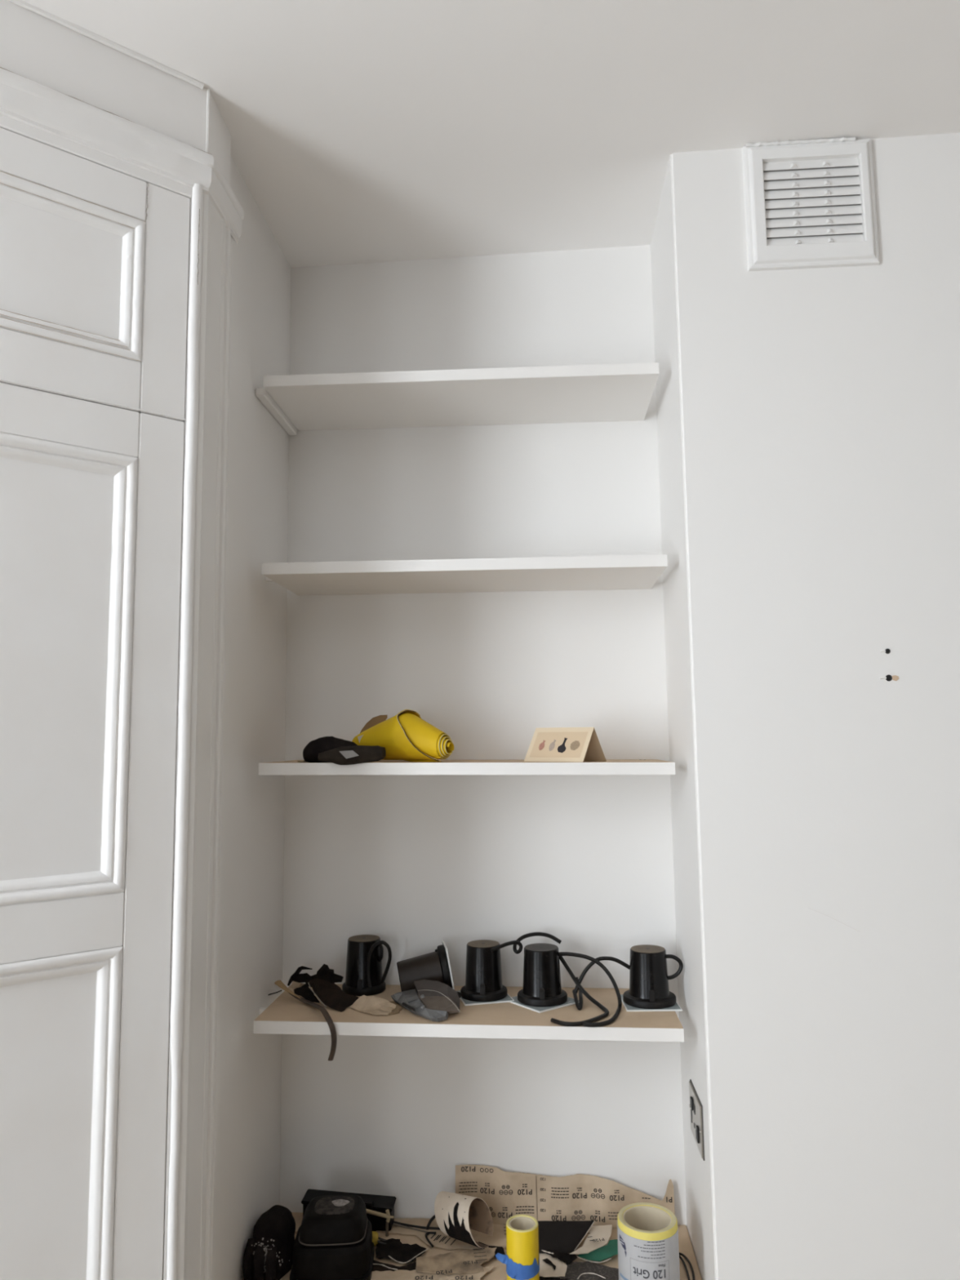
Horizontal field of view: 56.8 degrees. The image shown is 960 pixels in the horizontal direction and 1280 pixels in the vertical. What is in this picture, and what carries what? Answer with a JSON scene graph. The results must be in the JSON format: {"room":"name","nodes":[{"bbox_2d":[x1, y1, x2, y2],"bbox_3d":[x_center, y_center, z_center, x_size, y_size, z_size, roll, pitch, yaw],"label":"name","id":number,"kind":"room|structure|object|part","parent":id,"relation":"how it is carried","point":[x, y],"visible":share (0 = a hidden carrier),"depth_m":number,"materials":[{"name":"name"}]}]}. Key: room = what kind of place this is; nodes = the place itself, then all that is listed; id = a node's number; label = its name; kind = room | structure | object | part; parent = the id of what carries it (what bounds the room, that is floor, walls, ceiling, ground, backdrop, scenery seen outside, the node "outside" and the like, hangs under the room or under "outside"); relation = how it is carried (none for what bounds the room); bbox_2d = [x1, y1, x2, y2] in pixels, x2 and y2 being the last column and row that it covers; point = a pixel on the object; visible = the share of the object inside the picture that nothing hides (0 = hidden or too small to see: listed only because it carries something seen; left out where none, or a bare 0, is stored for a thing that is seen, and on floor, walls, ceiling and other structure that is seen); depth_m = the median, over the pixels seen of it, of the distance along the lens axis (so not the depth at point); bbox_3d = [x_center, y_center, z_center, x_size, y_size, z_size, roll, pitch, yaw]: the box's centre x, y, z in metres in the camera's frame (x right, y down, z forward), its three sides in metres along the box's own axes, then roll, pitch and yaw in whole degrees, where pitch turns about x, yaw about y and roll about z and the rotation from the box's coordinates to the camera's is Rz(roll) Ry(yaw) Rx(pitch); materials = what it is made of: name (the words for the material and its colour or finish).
{"room":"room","nodes":[
{"label":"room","id":0,"kind":"room"},
{"bbox_2d":[0,0,231,185],"bbox_3d":[-0.939,-0.766,0.886,1.452,0.180,0.169,4,-8,-38],"label":"wall","id":1,"kind":"structure","parent":0,"point":[33,46],"depth_m":1.14,"materials":[{"name":"white paint"}]},
{"bbox_2d":[6,0,204,88],"bbox_3d":[-0.909,-0.804,0.803,1.350,0.010,0.009,4,-8,-38],"label":"trim","id":2,"kind":"structure","parent":1,"relation":"attached to","point":[64,23],"depth_m":1.14,"materials":[{"name":"white paint"}]},
{"bbox_2d":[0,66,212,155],"bbox_3d":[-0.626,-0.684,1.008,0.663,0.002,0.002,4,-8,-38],"label":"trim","id":3,"kind":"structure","parent":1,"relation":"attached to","point":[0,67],"depth_m":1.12,"materials":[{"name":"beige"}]},
{"bbox_2d":[0,67,244,244],"bbox_3d":[-0.605,-0.654,1.030,0.092,0.056,0.784,-7,-9,44],"label":"trim","id":4,"kind":"structure","parent":1,"relation":"attached to","point":[42,107],"depth_m":1.13,"materials":[{"name":"paint"}]},
{"bbox_2d":[205,88,210,153],"bbox_3d":[-0.376,-0.714,1.225,0.004,0.103,0.005,-1,-7,4],"label":"trim","id":5,"kind":"structure","parent":1,"relation":"attached to","point":[208,90],"depth_m":1.22,"materials":[{"name":"white paint"}]},
{"bbox_2d":[214,156,290,1279],"bbox_3d":[-0.407,0.492,1.387,0.100,2.580,0.345,-1,-7,4],"label":"wall","id":6,"kind":"structure","parent":0,"point":[249,1124],"depth_m":1.42,"materials":[{"name":"white paint"}]},
{"bbox_2d":[280,244,686,1226],"bbox_3d":[0.007,0.508,1.580,0.900,2.580,0.100,-1,-7,4],"label":"wall","id":7,"kind":"structure","parent":0,"point":[414,863],"depth_m":1.57,"materials":[{"name":"white paint"}]},
{"bbox_2d":[255,362,658,435],"bbox_3d":[-0.037,-0.413,1.532,0.657,0.028,0.209,-1,-7,4],"label":"floating shelf","id":8,"kind":"object","parent":7,"relation":"attached to","point":[623,392],"visible":1,"depth_m":1.50,"materials":[{"name":"white wood"}]},
{"bbox_2d":[262,554,667,595],"bbox_3d":[-0.032,-0.106,1.497,0.659,0.022,0.209,-1,-7,4],"label":"floating shelf","id":9,"kind":"object","parent":7,"relation":"attached to","point":[623,571],"visible":1,"depth_m":1.43,"materials":[{"name":"white wood"}]},
{"bbox_2d":[258,759,675,774],"bbox_3d":[-0.028,0.209,1.461,0.659,0.025,0.209,-1,-7,4],"label":"floating shelf","id":10,"kind":"object","parent":7,"relation":"attached to","point":[611,766],"visible":1,"depth_m":1.36,"materials":[{"name":"white wood"}]},
{"bbox_2d":[302,737,385,764],"bbox_3d":[-0.214,0.175,1.405,0.135,0.043,0.101,-1,-7,4],"label":"cloth","id":11,"kind":"object","parent":10,"relation":"on","point":[321,749],"visible":1,"depth_m":1.37,"materials":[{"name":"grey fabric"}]},
{"bbox_2d":[351,709,453,761],"bbox_3d":[-0.133,0.156,1.450,0.209,0.085,0.080,-4,-7,27],"label":"roll","id":12,"kind":"object","parent":10,"relation":"on","point":[406,736],"visible":0.89,"depth_m":1.41,"materials":[{"name":"yellow"}]},
{"bbox_2d":[524,727,606,762],"bbox_3d":[0.135,0.167,1.412,0.106,0.055,0.078,-5,-8,35],"label":"greeting card","id":13,"kind":"object","parent":10,"relation":"on","point":[556,744],"visible":0.99,"depth_m":1.40,"materials":[{"name":"beige paper"}]},
{"bbox_2d":[538,740,545,750],"bbox_3d":[0.099,0.167,1.412,0.011,0.017,0.011,5,-9,-40],"label":"print","id":14,"kind":"object","parent":13,"relation":"on","point":[541,743],"depth_m":1.41},
{"bbox_2d":[549,739,556,751],"bbox_3d":[0.115,0.166,1.401,0.013,0.019,0.011,4,-8,-35],"label":"print","id":15,"kind":"object","parent":13,"relation":"attached to","point":[553,743],"depth_m":1.40},
{"bbox_3d":[0.123,0.165,1.396,0.091,0.040,0.029,-5,-8,35],"label":"printed panel","id":16,"kind":"part","parent":13,"relation":"part of","materials":[{"name":"beige paper"}]},
{"bbox_2d":[557,737,567,752],"bbox_3d":[0.130,0.165,1.390,0.015,0.024,0.016,-7,-9,42],"label":"print","id":17,"kind":"object","parent":13,"relation":"attached to","point":[562,742],"depth_m":1.39},
{"bbox_2d":[569,740,579,750],"bbox_3d":[0.147,0.164,1.378,0.015,0.015,0.012,-1,-7,4],"label":"print","id":18,"kind":"object","parent":13,"relation":"on","point":[574,744],"depth_m":1.38},
{"bbox_2d":[253,983,684,1041],"bbox_3d":[-0.024,0.591,1.417,0.657,0.024,0.209,-1,-7,4],"label":"floating shelf","id":19,"kind":"object","parent":7,"relation":"attached to","point":[286,1015],"visible":0.73,"depth_m":1.33,"materials":[{"name":"white wood"}]},
{"bbox_2d":[288,981,304,989],"bbox_3d":[-0.309,0.578,1.485,0.027,0.012,0.020,-1,-7,4],"label":"paper scrap","id":20,"kind":"object","parent":19,"relation":"on","point":[294,984],"visible":0.94,"depth_m":1.49,"materials":[{"name":"beige paper"}]},
{"bbox_2d":[287,965,312,986],"bbox_3d":[-0.297,0.555,1.464,0.041,0.030,0.011,0,-7,-3],"label":"scrap","id":21,"kind":"object","parent":19,"relation":"on","point":[296,976],"visible":1,"depth_m":1.46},
{"bbox_2d":[274,980,337,1061],"bbox_3d":[-0.266,0.590,1.387,0.033,0.084,0.174,5,-9,-41],"label":"strip","id":22,"kind":"object","parent":19,"relation":"on","point":[332,1029],"visible":1,"depth_m":1.33,"materials":[{"name":"brown"}]},
{"bbox_2d":[293,983,319,1002],"bbox_3d":[-0.283,0.576,1.442,0.025,0.016,0.070,3,-7,-28],"label":"scrap","id":23,"kind":"object","parent":19,"relation":"on","point":[304,991],"visible":1,"depth_m":1.45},
{"bbox_2d":[305,974,335,986],"bbox_3d":[-0.266,0.556,1.449,0.071,0.028,0.013,-5,-8,35],"label":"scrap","id":24,"kind":"object","parent":23,"relation":"on","point":[331,980],"visible":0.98,"depth_m":1.45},
{"bbox_2d":[314,964,343,982],"bbox_3d":[-0.246,0.542,1.441,0.047,0.030,0.012,-1,-7,-2],"label":"scrap","id":25,"kind":"object","parent":19,"relation":"on","point":[322,973],"visible":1,"depth_m":1.44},
{"bbox_2d":[307,977,358,1011],"bbox_3d":[-0.243,0.564,1.414,0.086,0.035,0.061,-2,-7,10],"label":"scrap","id":26,"kind":"object","parent":19,"relation":"on","point":[330,994],"visible":0.99,"depth_m":1.41,"materials":[{"name":"black"}]},
{"bbox_2d":[342,934,391,995],"bbox_3d":[-0.194,0.548,1.498,0.073,0.086,0.084,3,-7,-30],"label":"lamp housing","id":27,"kind":"object","parent":19,"relation":"on","point":[363,976],"visible":1,"depth_m":1.48,"materials":[{"name":"black plastic"}]},
{"bbox_2d":[349,995,396,1015],"bbox_3d":[-0.169,0.570,1.387,0.074,0.016,0.060,-1,-7,4],"label":"paper scrap","id":28,"kind":"object","parent":19,"relation":"on","point":[375,1006],"visible":1,"depth_m":1.39,"materials":[{"name":"beige paper"}]},
{"bbox_2d":[388,1000,402,1014],"bbox_3d":[-0.143,0.578,1.393,0.042,0.002,0.068,1,-7,-15],"label":"paper scrap","id":29,"kind":"object","parent":19,"relation":"on","point":[398,1007],"visible":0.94,"depth_m":1.39,"materials":[{"name":"beige paper"}]},
{"bbox_2d":[396,939,454,995],"bbox_3d":[-0.090,0.545,1.464,0.094,0.083,0.083,0,-7,-7],"label":"lamp housing","id":30,"kind":"object","parent":19,"relation":"on","point":[433,966],"visible":0.8,"depth_m":1.44,"materials":[{"name":"black plastic"}]},
{"bbox_2d":[391,979,461,1022],"bbox_3d":[-0.086,0.558,1.379,0.118,0.037,0.103,-1,-7,4],"label":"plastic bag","id":31,"kind":"object","parent":19,"relation":"on","point":[435,1000],"visible":1,"depth_m":1.38,"materials":[{"name":"grey plastic"}]},
{"bbox_3d":[-0.072,0.559,1.393,0.095,0.035,0.043,-4,-7,27],"label":"plate","id":32,"kind":"part","parent":31,"relation":"part of","materials":[{"name":"grey plastic"}]},
{"bbox_3d":[-0.069,0.560,1.379,0.043,0.021,0.090,2,-7,-26],"label":"blade","id":33,"kind":"part","parent":31,"relation":"part of","materials":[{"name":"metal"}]},
{"bbox_2d":[456,932,561,1005],"bbox_3d":[0.050,0.538,1.472,0.171,0.098,0.081,1,-7,-13],"label":"lamp housing","id":34,"kind":"object","parent":19,"relation":"on","point":[483,976],"visible":0.99,"depth_m":1.44,"materials":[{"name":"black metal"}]},
{"bbox_2d":[510,942,622,1026],"bbox_3d":[0.137,0.536,1.395,0.136,0.088,0.195,4,-8,-37],"label":"lamp housing","id":35,"kind":"object","parent":19,"relation":"on","point":[541,991],"visible":1,"depth_m":1.41,"materials":[{"name":"black metal"}]},
{"bbox_2d":[572,944,683,1011],"bbox_3d":[0.237,0.539,1.424,0.178,0.085,0.092,-1,-7,4],"label":"lamp housing","id":36,"kind":"object","parent":19,"relation":"on","point":[649,991],"visible":0.99,"depth_m":1.40,"materials":[{"name":"black metal"}]},
{"bbox_2d":[22,0,959,267],"bbox_3d":[1.101,-1.190,-1.686,5.995,0.182,6.800,-1,-7,4],"label":"ceiling","id":37,"kind":"structure","parent":0,"point":[361,131],"depth_m":1.26,"materials":[{"name":"white paint"}]},
{"bbox_2d":[650,132,959,1279],"bbox_3d":[2.279,0.440,1.242,3.920,2.580,0.262,-1,-7,4],"label":"wall","id":38,"kind":"structure","parent":0,"point":[808,420],"depth_m":1.28,"materials":[{"name":"white paint"}]},
{"bbox_2d":[688,1079,704,1160],"bbox_3d":[0.322,0.714,1.325,0.006,0.074,0.103,-1,-7,4],"label":"wall socket","id":39,"kind":"object","parent":38,"relation":"attached to","point":[695,1106],"visible":1,"depth_m":1.31,"materials":[{"name":"grey plastic"}]},
{"bbox_2d":[689,1096,693,1111],"bbox_3d":[0.322,0.704,1.347,0.002,0.016,0.016,-1,-7,4],"label":"switch","id":40,"kind":"object","parent":39,"relation":"attached to","point":[691,1097],"depth_m":1.34,"materials":[{"name":"black"}]},
{"bbox_2d":[696,1124,699,1143],"bbox_3d":[0.319,0.724,1.299,0.002,0.022,0.012,-1,-7,4],"label":"switch","id":41,"kind":"object","parent":39,"relation":"attached to","point":[697,1126],"depth_m":1.29,"materials":[{"name":"black plastic"}]},
{"bbox_2d":[742,137,879,271],"bbox_3d":[0.507,-0.669,1.359,0.195,0.205,0.013,-1,-7,4],"label":"air vent","id":42,"kind":"object","parent":38,"relation":"in","point":[809,203],"visible":1,"depth_m":1.36,"materials":[{"name":"white paint"}]},
{"bbox_3d":[1.136,1.435,-1.986,5.995,0.100,6.800,-1,-7,4],"label":"floor","id":43,"kind":"structure","parent":0,"visible":0},
{"bbox_2d":[280,1217,702,1279],"bbox_3d":[-0.005,1.358,1.282,0.678,0.824,0.300,-1,-7,4],"label":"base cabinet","id":44,"kind":"object","parent":43,"relation":"on","point":[499,1272],"visible":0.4,"depth_m":1.37,"materials":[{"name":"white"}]},
{"bbox_2d":[243,1205,295,1279],"bbox_3d":[-0.319,0.917,1.351,0.069,0.074,0.117,0,-7,-5],"label":"shoe","id":45,"kind":"object","parent":44,"relation":"on","point":[268,1254],"visible":1,"depth_m":1.32,"materials":[{"name":"fabric"}]},
{"bbox_2d":[292,1212,302,1233],"bbox_3d":[-0.293,0.966,1.470,0.063,0.004,0.067,-1,-7,4],"label":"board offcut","id":46,"kind":"object","parent":44,"relation":"on","point":[298,1216],"visible":0.12,"depth_m":1.48,"materials":[{"name":"brown wood"}]},
{"bbox_2d":[289,1195,373,1279],"bbox_3d":[-0.223,0.909,1.350,0.120,0.089,0.104,0,-7,-3],"label":"bag","id":47,"kind":"object","parent":44,"relation":"on","point":[333,1241],"visible":1,"depth_m":1.31,"materials":[{"name":"black fabric"}]},
{"bbox_2d":[301,1189,395,1231],"bbox_3d":[-0.216,0.944,1.466,0.151,0.046,0.044,-1,-7,4],"label":"case","id":48,"kind":"object","parent":44,"relation":"on","point":[380,1203],"visible":0.48,"depth_m":1.46,"materials":[{"name":"black plastic"}]},
{"bbox_3d":[-0.217,0.928,1.469,0.151,0.014,0.042,-1,-7,4],"label":"case lid","id":49,"kind":"part","parent":48,"relation":"part of","materials":[{"name":"black plastic"}]},
{"bbox_2d":[365,1208,393,1236],"bbox_3d":[-0.168,0.939,1.433,0.058,0.044,0.007,-1,-7,-2],"label":"hammer","id":50,"kind":"object","parent":44,"relation":"on","point":[387,1215],"visible":0.89,"depth_m":1.43,"materials":[{"name":"beige wood"}]},
{"bbox_3d":[-0.172,0.926,1.435,0.051,0.019,0.006,-1,-7,-1],"label":"handle","id":51,"kind":"part","parent":50,"relation":"part of","materials":[{"name":"beige wood"}]},
{"bbox_2d":[372,1231,387,1246],"bbox_3d":[-0.157,0.949,1.406,0.048,0.020,0.020,-1,-7,4],"label":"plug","id":52,"kind":"object","parent":44,"relation":"on","point":[375,1234],"visible":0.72,"depth_m":1.40,"materials":[{"name":"yellow plastic"}]},
{"bbox_2d":[372,1259,416,1271],"bbox_3d":[-0.134,0.949,1.346,0.083,0.004,0.039,-1,-7,4],"label":"scrap","id":53,"kind":"object","parent":44,"relation":"on","point":[377,1266],"visible":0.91,"depth_m":1.34,"materials":[{"name":"beige paper"}]},
{"bbox_2d":[375,1238,427,1263],"bbox_3d":[-0.132,0.950,1.382,0.086,0.006,0.056,-5,-8,32],"label":"scrap","id":54,"kind":"object","parent":44,"relation":"on","point":[394,1250],"visible":1,"depth_m":1.38,"materials":[{"name":"black paper"}]},
{"bbox_2d":[370,1266,494,1279],"bbox_3d":[-0.094,0.941,1.283,0.236,0.007,0.101,0,-7,-3],"label":"sheet","id":55,"kind":"object","parent":44,"relation":"on","point":[397,1274],"visible":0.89,"depth_m":1.32,"materials":[{"name":"beige paper"}]},
{"bbox_2d":[414,1275,472,1279],"bbox_3d":[-0.053,0.940,1.307,0.086,0.001,0.015,-1,-7,4],"label":"print","id":56,"kind":"object","parent":55,"relation":"on","point":[432,1275],"depth_m":1.31},
{"bbox_2d":[376,1217,506,1249],"bbox_3d":[-0.039,0.959,1.435,0.262,0.003,0.093,-1,-7,4],"label":"sheet","id":57,"kind":"object","parent":44,"relation":"on","point":[498,1238],"visible":0.56,"depth_m":1.43,"materials":[{"name":"brown paper"}]},
{"bbox_2d":[393,1222,434,1234],"bbox_3d":[-0.107,0.961,1.447,0.075,0.005,0.005,-3,-7,21],"label":"rod","id":58,"kind":"object","parent":57,"relation":"on","point":[394,1224],"visible":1,"depth_m":1.45,"materials":[{"name":"brown"}]},
{"bbox_2d":[392,1220,440,1230],"bbox_3d":[-0.082,0.960,1.449,0.136,0.008,0.013,-3,-7,17],"label":"cable","id":59,"kind":"object","parent":57,"relation":"on","point":[395,1222],"visible":0.6,"depth_m":1.45,"materials":[{"name":"black rubber"}]},
{"bbox_2d":[425,1231,435,1247],"bbox_3d":[-0.080,0.955,1.414,0.018,0.003,0.041,-1,-7,4],"label":"cable","id":60,"kind":"object","parent":57,"relation":"on","point":[427,1233],"visible":1,"depth_m":1.42,"materials":[{"name":"black rubber"}]},
{"bbox_2d":[426,1214,435,1230],"bbox_3d":[-0.065,0.943,1.444,0.048,0.039,0.015,-4,-7,26],"label":"cable","id":61,"kind":"object","parent":57,"relation":"on","point":[433,1218],"visible":0.51,"depth_m":1.45,"materials":[{"name":"black rubber"}]},
{"bbox_2d":[434,1191,493,1248],"bbox_3d":[-0.028,0.920,1.412,0.092,0.064,0.062,-4,-7,28],"label":"sandpaper curl","id":62,"kind":"object","parent":57,"relation":"on","point":[455,1214],"visible":1,"depth_m":1.41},
{"bbox_2d":[426,1223,506,1244],"bbox_3d":[-0.003,0.957,1.430,0.169,0.001,0.069,-1,-7,4],"label":"print","id":63,"kind":"object","parent":57,"relation":"on","point":[444,1237],"depth_m":1.42},
{"bbox_2d":[415,1247,497,1275],"bbox_3d":[-0.033,0.943,1.344,0.131,0.005,0.057,1,-7,-11],"label":"sheet","id":64,"kind":"object","parent":44,"relation":"on","point":[468,1261],"visible":1,"depth_m":1.34,"materials":[{"name":"beige paper"}]},
{"bbox_2d":[435,1248,487,1274],"bbox_3d":[-0.026,0.940,1.343,0.074,0.001,0.072,-1,-7,4],"label":"print","id":65,"kind":"object","parent":64,"relation":"on","point":[478,1248],"depth_m":1.34},
{"bbox_2d":[478,1241,505,1257],"bbox_3d":[0.017,0.951,1.386,0.056,0.003,0.027,-6,-9,40],"label":"scrap","id":66,"kind":"object","parent":44,"relation":"on","point":[500,1249],"visible":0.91,"depth_m":1.38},
{"bbox_2d":[495,1214,539,1279],"bbox_3d":[0.058,0.891,1.277,0.057,0.100,0.048,-4,-7,28],"label":"tube","id":67,"kind":"object","parent":44,"relation":"on","point":[522,1258],"visible":1,"depth_m":1.26,"materials":[{"name":"yellow cardboard"}]},
{"bbox_2d":[538,1253,567,1277],"bbox_3d":[0.107,0.945,1.345,0.049,0.004,0.068,-1,-7,4],"label":"sheet","id":68,"kind":"object","parent":44,"relation":"on","point":[549,1266],"visible":0.72,"depth_m":1.33,"materials":[{"name":"white paper"}]},
{"bbox_2d":[539,1276,570,1279],"bbox_3d":[0.118,0.942,1.300,0.079,0.003,0.022,-2,-7,12],"label":"scrap","id":69,"kind":"object","parent":44,"relation":"on","point":[540,1277],"visible":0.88,"depth_m":1.31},
{"bbox_2d":[542,1249,578,1263],"bbox_3d":[0.117,0.942,1.359,0.066,0.006,0.023,-3,-7,20],"label":"scrap","id":70,"kind":"object","parent":44,"relation":"on","point":[568,1258],"visible":0.96,"depth_m":1.36,"materials":[{"name":"black paper"}]},
{"bbox_2d":[455,1164,675,1228],"bbox_3d":[0.138,0.918,1.463,0.359,0.087,0.015,-1,-7,4],"label":"printed sandpaper","id":71,"kind":"object","parent":44,"relation":"on","point":[578,1197],"visible":0.77,"depth_m":1.46,"materials":[{"name":"beige paper"}]},
{"bbox_2d":[537,1220,594,1253],"bbox_3d":[0.126,0.939,1.397,0.113,0.020,0.061,-1,-7,4],"label":"sheet","id":72,"kind":"object","parent":44,"relation":"on","point":[564,1237],"visible":0.8,"depth_m":1.40,"materials":[{"name":"black paper"}]},
{"bbox_2d":[560,1261,618,1279],"bbox_3d":[0.156,0.939,1.299,0.102,0.007,0.100,-1,-7,4],"label":"scrap","id":73,"kind":"object","parent":44,"relation":"on","point":[587,1270],"visible":0.94,"depth_m":1.32,"materials":[{"name":"grey paper"}]},
{"bbox_2d":[569,1224,612,1253],"bbox_3d":[0.179,0.940,1.392,0.044,0.006,0.098,-4,-7,26],"label":"sheet","id":74,"kind":"object","parent":44,"relation":"on","point":[598,1236],"visible":1,"depth_m":1.39,"materials":[{"name":"beige paper"}]},
{"bbox_2d":[586,1232,604,1241],"bbox_3d":[0.179,0.938,1.397,0.033,0.001,0.035,-1,-7,4],"label":"print","id":75,"kind":"object","parent":74,"relation":"on","point":[593,1240],"depth_m":1.39},
{"bbox_2d":[577,1239,617,1262],"bbox_3d":[0.190,0.940,1.361,0.080,0.008,0.038,3,-7,-27],"label":"scrap","id":76,"kind":"object","parent":44,"relation":"on","point":[600,1254],"visible":0.91,"depth_m":1.36,"materials":[{"name":"green paper"}]},
{"bbox_2d":[617,1202,679,1279],"bbox_3d":[0.243,0.888,1.282,0.087,0.102,0.087,-1,-7,4],"label":"roll","id":77,"kind":"object","parent":44,"relation":"on","point":[648,1247],"visible":1,"depth_m":1.25,"materials":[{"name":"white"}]},
{"bbox_2d":[679,1254,690,1279],"bbox_3d":[0.306,0.940,1.328,0.011,0.007,0.075,0,-7,-6],"label":"cable","id":78,"kind":"object","parent":44,"relation":"on","point":[680,1256],"visible":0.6,"depth_m":1.33,"materials":[{"name":"black rubber"}]},
{"bbox_2d":[679,1252,694,1279],"bbox_3d":[0.312,0.942,1.332,0.018,0.005,0.084,0,-7,-10],"label":"cable","id":79,"kind":"object","parent":44,"relation":"on","point":[680,1253],"visible":0.7,"depth_m":1.34,"materials":[{"name":"black rubber"}]},
{"bbox_3d":[-0.960,0.515,0.735,1.053,2.400,1.021,-1,-7,4],"label":"wall","id":80,"kind":"structure","parent":0,"visible":0},
{"bbox_2d":[0,382,184,1279],"bbox_3d":[-0.631,0.678,0.861,0.638,1.976,0.034,4,-8,-38],"label":"door","id":81,"kind":"structure","parent":80,"relation":"in","point":[91,493],"depth_m":1.04,"materials":[{"name":"paint"}]},
{"bbox_3d":[-0.641,0.021,0.937,0.531,0.541,0.012,4,-8,-38],"label":"panel","id":82,"kind":"part","parent":81,"relation":"part of","materials":[{"name":"paint"}]},
{"bbox_3d":[-0.629,0.944,0.832,0.531,1.208,0.012,4,-8,-38],"label":"panel","id":83,"kind":"part","parent":81,"relation":"part of","materials":[{"name":"paint"}]},
{"bbox_3d":[-0.629,0.360,0.889,0.523,0.026,0.012,4,-8,-38],"label":"moulding","id":84,"kind":"part","parent":81,"relation":"part of","materials":[{"name":"paint"}]},
{"bbox_3d":[-0.637,0.317,0.903,0.523,0.063,0.032,4,-8,-38],"label":"rail","id":85,"kind":"part","parent":81,"relation":"part of","materials":[{"name":"paint"}]},
{"bbox_3d":[-0.630,0.272,0.899,0.523,0.026,0.012,4,-8,-38],"label":"moulding","id":86,"kind":"part","parent":81,"relation":"part of","materials":[{"name":"paint"}]},
{"bbox_3d":[-0.637,-0.232,0.957,0.523,0.026,0.012,4,-8,-38],"label":"moulding","id":87,"kind":"part","parent":81,"relation":"part of","materials":[{"name":"paint"}]},
{"bbox_3d":[-0.645,-0.273,0.971,0.523,0.060,0.032,4,-8,-38],"label":"rail","id":88,"kind":"part","parent":81,"relation":"part of","materials":[{"name":"paint"}]},
{"bbox_3d":[-0.427,0.958,0.975,0.028,1.200,0.006,2,-7,-20],"label":"moulding","id":89,"kind":"part","parent":81,"relation":"part of","materials":[{"name":"paint"}]},
{"bbox_3d":[-0.439,0.035,1.081,0.028,0.533,0.006,2,-7,-20],"label":"moulding","id":90,"kind":"part","parent":81,"relation":"part of","materials":[{"name":"paint"}]},
{"bbox_2d":[0,127,190,421],"bbox_3d":[-0.646,-0.459,0.991,0.638,0.311,0.035,4,-8,-38],"label":"door","id":91,"kind":"structure","parent":80,"relation":"in","point":[94,291],"depth_m":1.11,"materials":[{"name":"paint"}]},
{"bbox_3d":[-0.647,-0.464,0.993,0.531,0.199,0.012,4,-8,-38],"label":"panel","id":92,"kind":"part","parent":91,"relation":"part of","materials":[{"name":"paint"}]},
{"bbox_3d":[-0.646,-0.337,0.978,0.523,0.065,0.032,4,-8,-38],"label":"rail","id":93,"kind":"part","parent":91,"relation":"part of","materials":[{"name":"paint"}]},
{"bbox_3d":[-0.639,-0.383,0.974,0.523,0.026,0.012,4,-8,-38],"label":"moulding","id":94,"kind":"part","parent":91,"relation":"part of","materials":[{"name":"paint"}]},
{"bbox_3d":[-0.641,-0.546,0.993,0.523,0.026,0.012,4,-8,-38],"label":"moulding","id":95,"kind":"part","parent":91,"relation":"part of","materials":[{"name":"paint"}]},
{"bbox_3d":[-0.649,-0.586,1.007,0.523,0.055,0.032,4,-8,-38],"label":"rail","id":96,"kind":"part","parent":91,"relation":"part of","materials":[{"name":"paint"}]},
{"bbox_3d":[-0.446,-0.450,1.136,0.028,0.191,0.006,2,-7,-20],"label":"moulding","id":97,"kind":"part","parent":91,"relation":"part of","materials":[{"name":"paint"}]},
{"bbox_2d":[0,111,192,199],"bbox_3d":[-0.663,-0.626,1.005,0.668,0.024,0.041,4,-8,-38],"label":"trim","id":98,"kind":"structure","parent":80,"relation":"attached to","point":[7,123],"depth_m":1.12,"materials":[{"name":"paint"}]},
{"bbox_2d":[146,182,148,220],"bbox_3d":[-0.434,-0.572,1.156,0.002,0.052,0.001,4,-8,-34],"label":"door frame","id":99,"kind":"structure","parent":80,"relation":"attached to","point":[148,183],"depth_m":1.16,"materials":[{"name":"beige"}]},
{"bbox_2d":[166,183,203,1279],"bbox_3d":[-0.365,0.551,1.067,0.017,2.348,0.006,4,-8,-38],"label":"trim","id":100,"kind":"structure","parent":80,"relation":"attached to","point":[191,442],"depth_m":1.12,"materials":[{"name":"paint"}]},
{"bbox_2d":[162,193,235,1279],"bbox_3d":[-0.377,0.553,1.134,0.054,2.400,0.138,-1,-7,4],"label":"trim","id":101,"kind":"structure","parent":80,"relation":"attached to","point":[197,1161],"depth_m":1.17,"materials":[{"name":"white paint"}]},
{"bbox_2d":[197,208,199,284],"bbox_3d":[-0.377,-0.527,1.189,0.002,0.108,0.002,-1,-7,4],"label":"trim","id":102,"kind":"structure","parent":80,"relation":"attached to","point":[199,209],"depth_m":1.19,"materials":[{"name":"beige wood"}]}
]}

